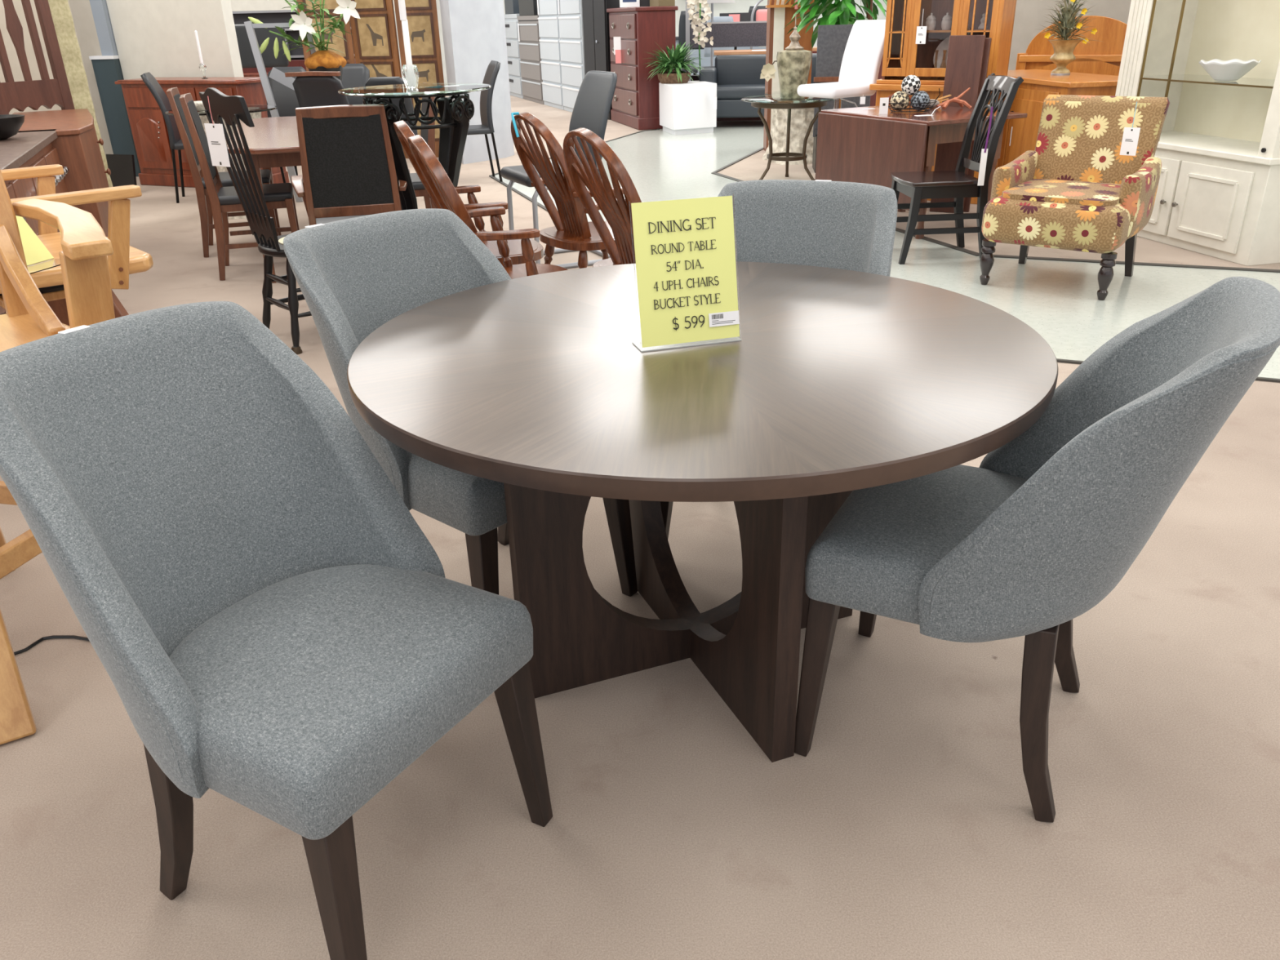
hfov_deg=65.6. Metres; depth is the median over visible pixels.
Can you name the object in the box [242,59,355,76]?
sideboard
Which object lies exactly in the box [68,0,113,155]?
wall
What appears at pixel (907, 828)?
floor
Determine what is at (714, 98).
price tag
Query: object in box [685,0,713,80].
orchid
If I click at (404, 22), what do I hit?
candle
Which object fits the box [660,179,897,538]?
dining chair
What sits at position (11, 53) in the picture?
wall
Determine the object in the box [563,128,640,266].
armchair
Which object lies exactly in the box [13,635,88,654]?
cable
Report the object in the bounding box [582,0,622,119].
cupboard
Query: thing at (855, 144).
table
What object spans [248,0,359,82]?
flower vase
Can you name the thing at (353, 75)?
chair
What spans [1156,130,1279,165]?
countertop
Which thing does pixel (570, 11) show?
filing cabinet
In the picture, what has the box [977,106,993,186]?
price tag
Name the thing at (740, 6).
wall
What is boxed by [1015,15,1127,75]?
headboard
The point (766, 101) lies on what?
accent table
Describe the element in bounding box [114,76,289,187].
sideboard
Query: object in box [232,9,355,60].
hutch
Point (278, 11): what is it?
shelf
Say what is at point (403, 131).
armchair
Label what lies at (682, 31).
office chair
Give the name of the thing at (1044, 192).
seat cushion
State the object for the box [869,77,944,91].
countertop
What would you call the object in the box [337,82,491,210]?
pub table
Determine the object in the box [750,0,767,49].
office chair
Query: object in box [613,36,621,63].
price tag
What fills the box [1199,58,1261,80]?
bowl
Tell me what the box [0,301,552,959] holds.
dining chair
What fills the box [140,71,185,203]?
chair
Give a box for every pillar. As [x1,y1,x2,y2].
[48,0,112,186]
[88,0,118,55]
[91,58,141,176]
[439,0,514,164]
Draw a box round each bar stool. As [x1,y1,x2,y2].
[0,164,153,325]
[0,169,115,745]
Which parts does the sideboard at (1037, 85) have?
door, panel, door, corner post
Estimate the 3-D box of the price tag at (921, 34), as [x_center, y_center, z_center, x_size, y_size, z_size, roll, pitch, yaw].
[2.073,-3.334,7.295,0.075,0.235,0.005,15,30,31]
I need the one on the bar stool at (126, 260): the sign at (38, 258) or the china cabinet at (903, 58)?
the sign at (38, 258)
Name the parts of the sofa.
arm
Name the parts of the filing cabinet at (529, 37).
handle, trim, handle, drawer, drawer, handle, drawer, handle, drawer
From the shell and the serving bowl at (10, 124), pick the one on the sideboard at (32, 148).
the serving bowl at (10, 124)
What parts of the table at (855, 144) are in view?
leg, leg, leg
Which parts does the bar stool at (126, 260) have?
armrest, arm post, leg, armrest, seat, arm post, leg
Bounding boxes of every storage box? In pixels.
[640,0,649,6]
[649,0,675,6]
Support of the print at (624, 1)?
attached to the framed notice
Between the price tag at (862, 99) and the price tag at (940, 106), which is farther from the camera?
the price tag at (862, 99)
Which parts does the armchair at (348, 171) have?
armrest, arm post, leg, rail, seat, panel, rail, leg, armrest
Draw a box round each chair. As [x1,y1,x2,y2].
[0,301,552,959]
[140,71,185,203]
[166,87,281,257]
[179,93,299,280]
[199,87,311,354]
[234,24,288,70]
[266,66,306,182]
[283,208,637,596]
[284,71,349,107]
[342,63,369,104]
[364,76,417,146]
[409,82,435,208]
[439,60,502,181]
[500,71,617,268]
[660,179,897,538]
[678,10,706,75]
[748,5,767,21]
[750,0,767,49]
[794,276,1279,822]
[797,19,885,109]
[890,73,1023,264]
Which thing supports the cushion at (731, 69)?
on the sofa
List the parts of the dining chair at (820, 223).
leg, backrest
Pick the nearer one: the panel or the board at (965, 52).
the board at (965, 52)
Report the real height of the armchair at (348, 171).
1.018 m
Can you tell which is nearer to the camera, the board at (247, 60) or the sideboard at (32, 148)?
the sideboard at (32, 148)
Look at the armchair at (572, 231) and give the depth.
4.44 m
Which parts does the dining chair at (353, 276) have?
backrest, seat, leg, leg, leg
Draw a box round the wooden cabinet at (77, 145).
[12,108,111,236]
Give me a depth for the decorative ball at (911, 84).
6.50 m
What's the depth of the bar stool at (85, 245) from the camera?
2.20 m
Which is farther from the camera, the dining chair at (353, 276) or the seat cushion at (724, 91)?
the seat cushion at (724, 91)
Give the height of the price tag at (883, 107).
0.100 m
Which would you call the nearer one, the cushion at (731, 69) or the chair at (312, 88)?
the chair at (312, 88)
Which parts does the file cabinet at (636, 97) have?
drawer, drawer, drawer, drawer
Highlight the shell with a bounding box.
[927,94,951,108]
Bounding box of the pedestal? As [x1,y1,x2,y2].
[762,90,813,164]
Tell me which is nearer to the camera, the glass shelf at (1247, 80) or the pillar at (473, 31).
the glass shelf at (1247, 80)
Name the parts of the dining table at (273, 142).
leg, leg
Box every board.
[106,154,137,186]
[929,35,986,213]
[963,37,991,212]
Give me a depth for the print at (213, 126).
4.12 m
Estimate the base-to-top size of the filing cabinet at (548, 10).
1.850 m
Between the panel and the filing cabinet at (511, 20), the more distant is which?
the filing cabinet at (511, 20)
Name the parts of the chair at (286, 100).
leg, backrest, leg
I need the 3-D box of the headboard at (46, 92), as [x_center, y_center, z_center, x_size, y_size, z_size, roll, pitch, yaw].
[-4.321,-3.055,6.429,0.041,1.400,1.090,9,27,22]
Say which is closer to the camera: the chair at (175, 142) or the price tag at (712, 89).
the chair at (175, 142)
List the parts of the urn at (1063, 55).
flower, flower, flower, flower, flower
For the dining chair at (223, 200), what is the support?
on the floor
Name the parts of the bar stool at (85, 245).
leg, foot rail, post, leg, foot rail, seat, armrest, arm post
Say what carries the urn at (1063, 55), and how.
on the sideboard at (1037, 85)
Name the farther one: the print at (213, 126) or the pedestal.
the pedestal
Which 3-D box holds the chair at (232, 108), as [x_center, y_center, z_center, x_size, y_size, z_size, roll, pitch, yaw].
[-1.579,-1.187,4.499,0.516,1.131,0.470,-21,31,-36]
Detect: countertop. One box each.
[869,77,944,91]
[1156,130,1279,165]
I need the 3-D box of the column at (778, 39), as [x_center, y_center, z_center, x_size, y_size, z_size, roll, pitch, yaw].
[1.549,-5.060,10.177,0.450,3.200,0.310,-1,25,0]
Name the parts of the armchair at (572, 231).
leg, seat, leg, armrest, leg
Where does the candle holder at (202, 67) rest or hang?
on the sideboard at (148, 128)
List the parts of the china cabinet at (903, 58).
glazed door, pane, glazed door, pane, panel, glazed door, pane, panel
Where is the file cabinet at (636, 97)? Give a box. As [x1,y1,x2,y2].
[606,5,678,130]
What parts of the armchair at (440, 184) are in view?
armrest, armrest, seat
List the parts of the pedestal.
glass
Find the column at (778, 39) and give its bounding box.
[763,0,814,151]
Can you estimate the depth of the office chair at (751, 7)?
17.10 m
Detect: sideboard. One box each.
[0,128,69,315]
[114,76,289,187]
[995,69,1118,169]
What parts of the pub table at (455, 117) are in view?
scroll panel, leg, leg, scroll panel, glass, scroll panel, leg, leg, scroll panel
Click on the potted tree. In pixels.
(843, 11)
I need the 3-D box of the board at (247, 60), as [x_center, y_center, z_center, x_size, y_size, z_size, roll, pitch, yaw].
[-4.056,-4.209,10.806,0.560,1.380,0.090,-1,25,0]
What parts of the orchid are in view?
pot, stem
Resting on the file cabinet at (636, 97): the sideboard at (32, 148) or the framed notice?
the framed notice
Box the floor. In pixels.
[0,95,1279,959]
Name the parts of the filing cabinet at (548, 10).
handle, drawer, drawer, handle, handle, drawer, handle, drawer, drawer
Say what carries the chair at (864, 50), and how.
on the floor
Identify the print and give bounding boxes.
[211,125,222,164]
[622,0,636,2]
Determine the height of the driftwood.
0.132 m
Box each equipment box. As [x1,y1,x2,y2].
[504,0,519,13]
[518,0,537,16]
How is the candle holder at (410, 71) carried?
on the pub table at (455, 117)
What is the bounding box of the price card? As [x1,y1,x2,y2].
[427,85,458,87]
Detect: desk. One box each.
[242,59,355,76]
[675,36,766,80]
[713,48,765,120]
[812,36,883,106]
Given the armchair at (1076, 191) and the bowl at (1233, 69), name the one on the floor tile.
the armchair at (1076, 191)
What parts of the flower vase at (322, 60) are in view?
lily flower, lily flower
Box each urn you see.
[776,13,812,98]
[1041,0,1100,75]
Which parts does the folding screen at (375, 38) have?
moulding, painted panel, moulding, painted panel, painted panel, moulding, painted panel, moulding, moulding, painted panel, painted panel, moulding, painted panel, moulding, painted panel, moulding, moulding, painted panel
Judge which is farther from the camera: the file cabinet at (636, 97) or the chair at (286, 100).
the file cabinet at (636, 97)
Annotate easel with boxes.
[244,20,315,202]
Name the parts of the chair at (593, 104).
leg frame, seat, leg frame, backrest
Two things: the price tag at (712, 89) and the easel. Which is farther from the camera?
the price tag at (712, 89)
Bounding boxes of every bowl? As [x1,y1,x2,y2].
[0,114,24,140]
[194,101,205,111]
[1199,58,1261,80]
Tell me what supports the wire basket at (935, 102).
on the table at (855, 144)
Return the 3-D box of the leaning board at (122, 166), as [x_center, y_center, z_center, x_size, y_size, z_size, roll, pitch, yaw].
[-4.701,-2.774,9.001,0.300,0.339,0.083,7,26,18]
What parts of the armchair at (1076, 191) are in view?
turned leg, armrest, leg, seat, backrest, turned leg, leg, armrest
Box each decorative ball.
[890,91,909,111]
[901,75,920,95]
[910,90,929,111]
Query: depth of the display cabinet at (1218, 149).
6.00 m
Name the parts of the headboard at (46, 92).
panel, rail, post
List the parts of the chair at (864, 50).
seat, lever, backrest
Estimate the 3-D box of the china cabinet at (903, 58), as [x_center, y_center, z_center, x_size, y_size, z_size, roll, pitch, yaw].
[2.276,-3.153,7.445,1.000,2.020,0.350,15,30,31]
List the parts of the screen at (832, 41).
rail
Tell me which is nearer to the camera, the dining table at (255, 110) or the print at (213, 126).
the print at (213, 126)
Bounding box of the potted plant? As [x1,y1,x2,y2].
[644,40,704,84]
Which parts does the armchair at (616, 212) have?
armrest, seat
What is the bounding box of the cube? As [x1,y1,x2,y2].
[658,80,716,135]
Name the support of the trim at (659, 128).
on the floor
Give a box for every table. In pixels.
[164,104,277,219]
[226,115,301,283]
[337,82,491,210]
[346,261,1057,762]
[741,94,833,180]
[815,105,1027,239]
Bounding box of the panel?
[685,0,766,80]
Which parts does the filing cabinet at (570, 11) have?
handle, drawer, drawer, handle, handle, handle, drawer, drawer, drawer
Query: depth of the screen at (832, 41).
9.00 m
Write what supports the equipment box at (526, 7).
on the filing cabinet at (529, 37)
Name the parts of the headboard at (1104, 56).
post, cross rail, shaped rail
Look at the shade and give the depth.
15.03 m
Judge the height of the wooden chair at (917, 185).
1.012 m
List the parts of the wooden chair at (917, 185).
leg, leg, seat, rail, post, post, crest rail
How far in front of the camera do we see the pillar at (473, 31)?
10.24 m
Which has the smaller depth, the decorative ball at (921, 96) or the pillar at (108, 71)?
the decorative ball at (921, 96)
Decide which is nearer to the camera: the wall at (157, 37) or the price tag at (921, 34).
the price tag at (921, 34)
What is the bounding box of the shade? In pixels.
[706,0,734,4]
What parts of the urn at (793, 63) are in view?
lid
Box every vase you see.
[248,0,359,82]
[402,64,418,88]
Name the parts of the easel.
leg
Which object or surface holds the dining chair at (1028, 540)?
on the floor
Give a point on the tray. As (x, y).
(775, 5)
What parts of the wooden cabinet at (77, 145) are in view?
knob, knob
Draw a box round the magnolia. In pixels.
[760,60,777,81]
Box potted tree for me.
[782,0,887,48]
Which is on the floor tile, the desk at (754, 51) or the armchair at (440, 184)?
the desk at (754, 51)
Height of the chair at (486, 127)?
1.030 m
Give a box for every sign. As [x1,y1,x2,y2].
[15,215,60,274]
[629,193,742,351]
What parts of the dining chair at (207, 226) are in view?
rail, panel, leg, leg, seat, leg, leg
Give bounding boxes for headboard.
[0,0,75,114]
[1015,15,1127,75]
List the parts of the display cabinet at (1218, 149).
panel moulding, door, knob, panel, knob, panel moulding, door, panel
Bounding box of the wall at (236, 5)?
[230,0,395,11]
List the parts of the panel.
rail, fabric panel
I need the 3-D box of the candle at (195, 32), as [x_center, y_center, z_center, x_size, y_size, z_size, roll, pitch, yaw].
[-3.958,-3.877,8.905,0.026,0.290,0.026,-1,25,0]
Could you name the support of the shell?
on the table at (855, 144)
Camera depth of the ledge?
9.61 m
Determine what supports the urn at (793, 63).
on the accent table at (766, 101)
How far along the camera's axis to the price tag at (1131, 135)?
5.01 m
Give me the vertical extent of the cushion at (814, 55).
0.420 m
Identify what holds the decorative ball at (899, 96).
in the wire basket at (935, 102)
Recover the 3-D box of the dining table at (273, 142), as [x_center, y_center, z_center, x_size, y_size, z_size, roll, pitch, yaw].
[-2.048,-1.892,6.465,1.000,0.760,2.100,-9,26,-15]
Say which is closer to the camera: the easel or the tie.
the tie
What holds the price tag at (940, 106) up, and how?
on the table at (855, 144)
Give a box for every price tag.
[204,96,230,167]
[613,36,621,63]
[710,87,715,100]
[713,97,716,109]
[859,94,865,104]
[879,97,888,114]
[914,106,941,115]
[915,13,927,44]
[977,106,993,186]
[1120,102,1140,155]
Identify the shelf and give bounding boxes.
[232,9,297,13]
[290,55,355,57]
[1143,74,1275,86]
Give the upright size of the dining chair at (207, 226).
1.018 m
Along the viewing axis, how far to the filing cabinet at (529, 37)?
17.72 m
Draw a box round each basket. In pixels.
[657,71,690,84]
[888,88,940,112]
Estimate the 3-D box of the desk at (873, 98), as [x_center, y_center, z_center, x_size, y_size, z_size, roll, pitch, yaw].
[3.002,-5.970,14.464,1.100,1.160,0.600,-1,25,0]
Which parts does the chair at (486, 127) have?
seat, leg, backrest, leg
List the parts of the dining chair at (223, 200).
rail, panel, leg, leg, rail, seat rail, seat, leg, leg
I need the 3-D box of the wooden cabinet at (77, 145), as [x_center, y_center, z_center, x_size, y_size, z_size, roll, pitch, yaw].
[-3.709,-1.892,6.446,0.557,0.850,1.798,-13,27,-22]
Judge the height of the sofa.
0.860 m
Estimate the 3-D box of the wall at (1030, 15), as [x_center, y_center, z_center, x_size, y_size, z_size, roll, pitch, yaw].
[4.144,-4.321,8.453,2.735,3.200,0.100,13,28,28]
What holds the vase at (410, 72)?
on the candle holder at (410, 71)
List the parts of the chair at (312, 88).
rail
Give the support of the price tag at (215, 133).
hanging from the chair at (232, 108)
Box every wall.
[0,0,106,156]
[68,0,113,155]
[106,0,244,79]
[230,0,395,11]
[394,0,886,83]
[1008,0,1131,70]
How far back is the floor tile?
5.51 m
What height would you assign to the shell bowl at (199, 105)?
0.065 m
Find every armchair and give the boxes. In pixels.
[290,104,409,225]
[393,120,543,265]
[407,134,567,279]
[511,111,623,268]
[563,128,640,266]
[979,94,1169,300]
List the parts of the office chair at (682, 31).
seat, backrest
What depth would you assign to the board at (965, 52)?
6.95 m
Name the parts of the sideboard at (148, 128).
drawer, door, raised panel, door, drawer, raised panel, drawer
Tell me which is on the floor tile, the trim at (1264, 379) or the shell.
the trim at (1264, 379)
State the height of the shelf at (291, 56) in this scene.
0.025 m
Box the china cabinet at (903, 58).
[869,0,1016,204]
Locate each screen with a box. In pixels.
[296,0,445,158]
[812,24,870,173]
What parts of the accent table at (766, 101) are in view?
leg, glass, leg, leg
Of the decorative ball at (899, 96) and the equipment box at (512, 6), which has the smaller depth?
the decorative ball at (899, 96)
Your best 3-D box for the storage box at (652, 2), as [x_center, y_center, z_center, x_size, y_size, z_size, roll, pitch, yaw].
[0.285,-6.242,12.789,0.220,0.250,0.400,-8,26,-14]
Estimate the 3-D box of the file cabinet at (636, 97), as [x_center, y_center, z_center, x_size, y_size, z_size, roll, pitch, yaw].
[0.018,-5.625,13.516,0.574,1.470,1.599,-8,26,-13]
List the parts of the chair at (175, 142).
backrest, leg, seat, leg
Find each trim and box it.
[488,175,1279,382]
[489,128,660,175]
[711,146,1279,272]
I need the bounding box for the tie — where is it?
[511,111,519,137]
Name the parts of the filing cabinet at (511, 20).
trim, drawer, drawer, drawer, drawer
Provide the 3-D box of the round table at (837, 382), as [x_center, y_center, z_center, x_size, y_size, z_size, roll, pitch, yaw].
[0.121,0.054,2.174,1.372,0.762,1.372,-11,27,-19]
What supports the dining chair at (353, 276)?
on the floor
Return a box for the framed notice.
[619,0,639,7]
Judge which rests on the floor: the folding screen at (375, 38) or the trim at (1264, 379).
the folding screen at (375, 38)
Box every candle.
[194,30,203,63]
[401,19,412,65]
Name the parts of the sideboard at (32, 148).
drawer, drawer, drawer, drawer, drawer, crystal knob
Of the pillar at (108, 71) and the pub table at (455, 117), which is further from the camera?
the pillar at (108, 71)
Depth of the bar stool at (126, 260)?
3.08 m
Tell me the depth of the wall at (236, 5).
12.95 m
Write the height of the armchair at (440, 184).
0.996 m
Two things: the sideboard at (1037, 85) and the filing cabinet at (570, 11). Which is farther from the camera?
the filing cabinet at (570, 11)
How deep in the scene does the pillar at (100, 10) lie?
9.53 m
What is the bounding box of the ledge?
[88,55,119,59]
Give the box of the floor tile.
[494,120,1279,378]
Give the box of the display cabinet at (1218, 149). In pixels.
[1115,0,1279,266]
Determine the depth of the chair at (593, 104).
5.84 m
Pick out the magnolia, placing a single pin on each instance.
(768, 70)
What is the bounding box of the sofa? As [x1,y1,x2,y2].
[699,53,870,117]
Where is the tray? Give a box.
[765,0,800,8]
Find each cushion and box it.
[715,54,765,84]
[716,84,764,99]
[810,53,817,83]
[1001,178,1120,206]
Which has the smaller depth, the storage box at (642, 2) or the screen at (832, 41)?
the screen at (832, 41)
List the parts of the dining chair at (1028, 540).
leg, leg, seat, leg, leg, backrest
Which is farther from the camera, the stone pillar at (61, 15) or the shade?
the shade
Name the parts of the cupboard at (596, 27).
door, door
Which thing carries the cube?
on the floor tile
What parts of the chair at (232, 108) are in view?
crest rail, leg, seat, leg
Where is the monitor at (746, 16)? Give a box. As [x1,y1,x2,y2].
[719,12,751,49]
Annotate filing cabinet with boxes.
[504,13,523,98]
[516,15,544,104]
[537,0,564,110]
[557,0,585,112]
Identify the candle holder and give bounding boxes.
[194,30,207,79]
[398,0,418,88]
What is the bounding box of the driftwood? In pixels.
[935,87,972,109]
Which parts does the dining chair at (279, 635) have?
leg, backrest, leg, seat, leg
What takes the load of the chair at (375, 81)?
on the floor

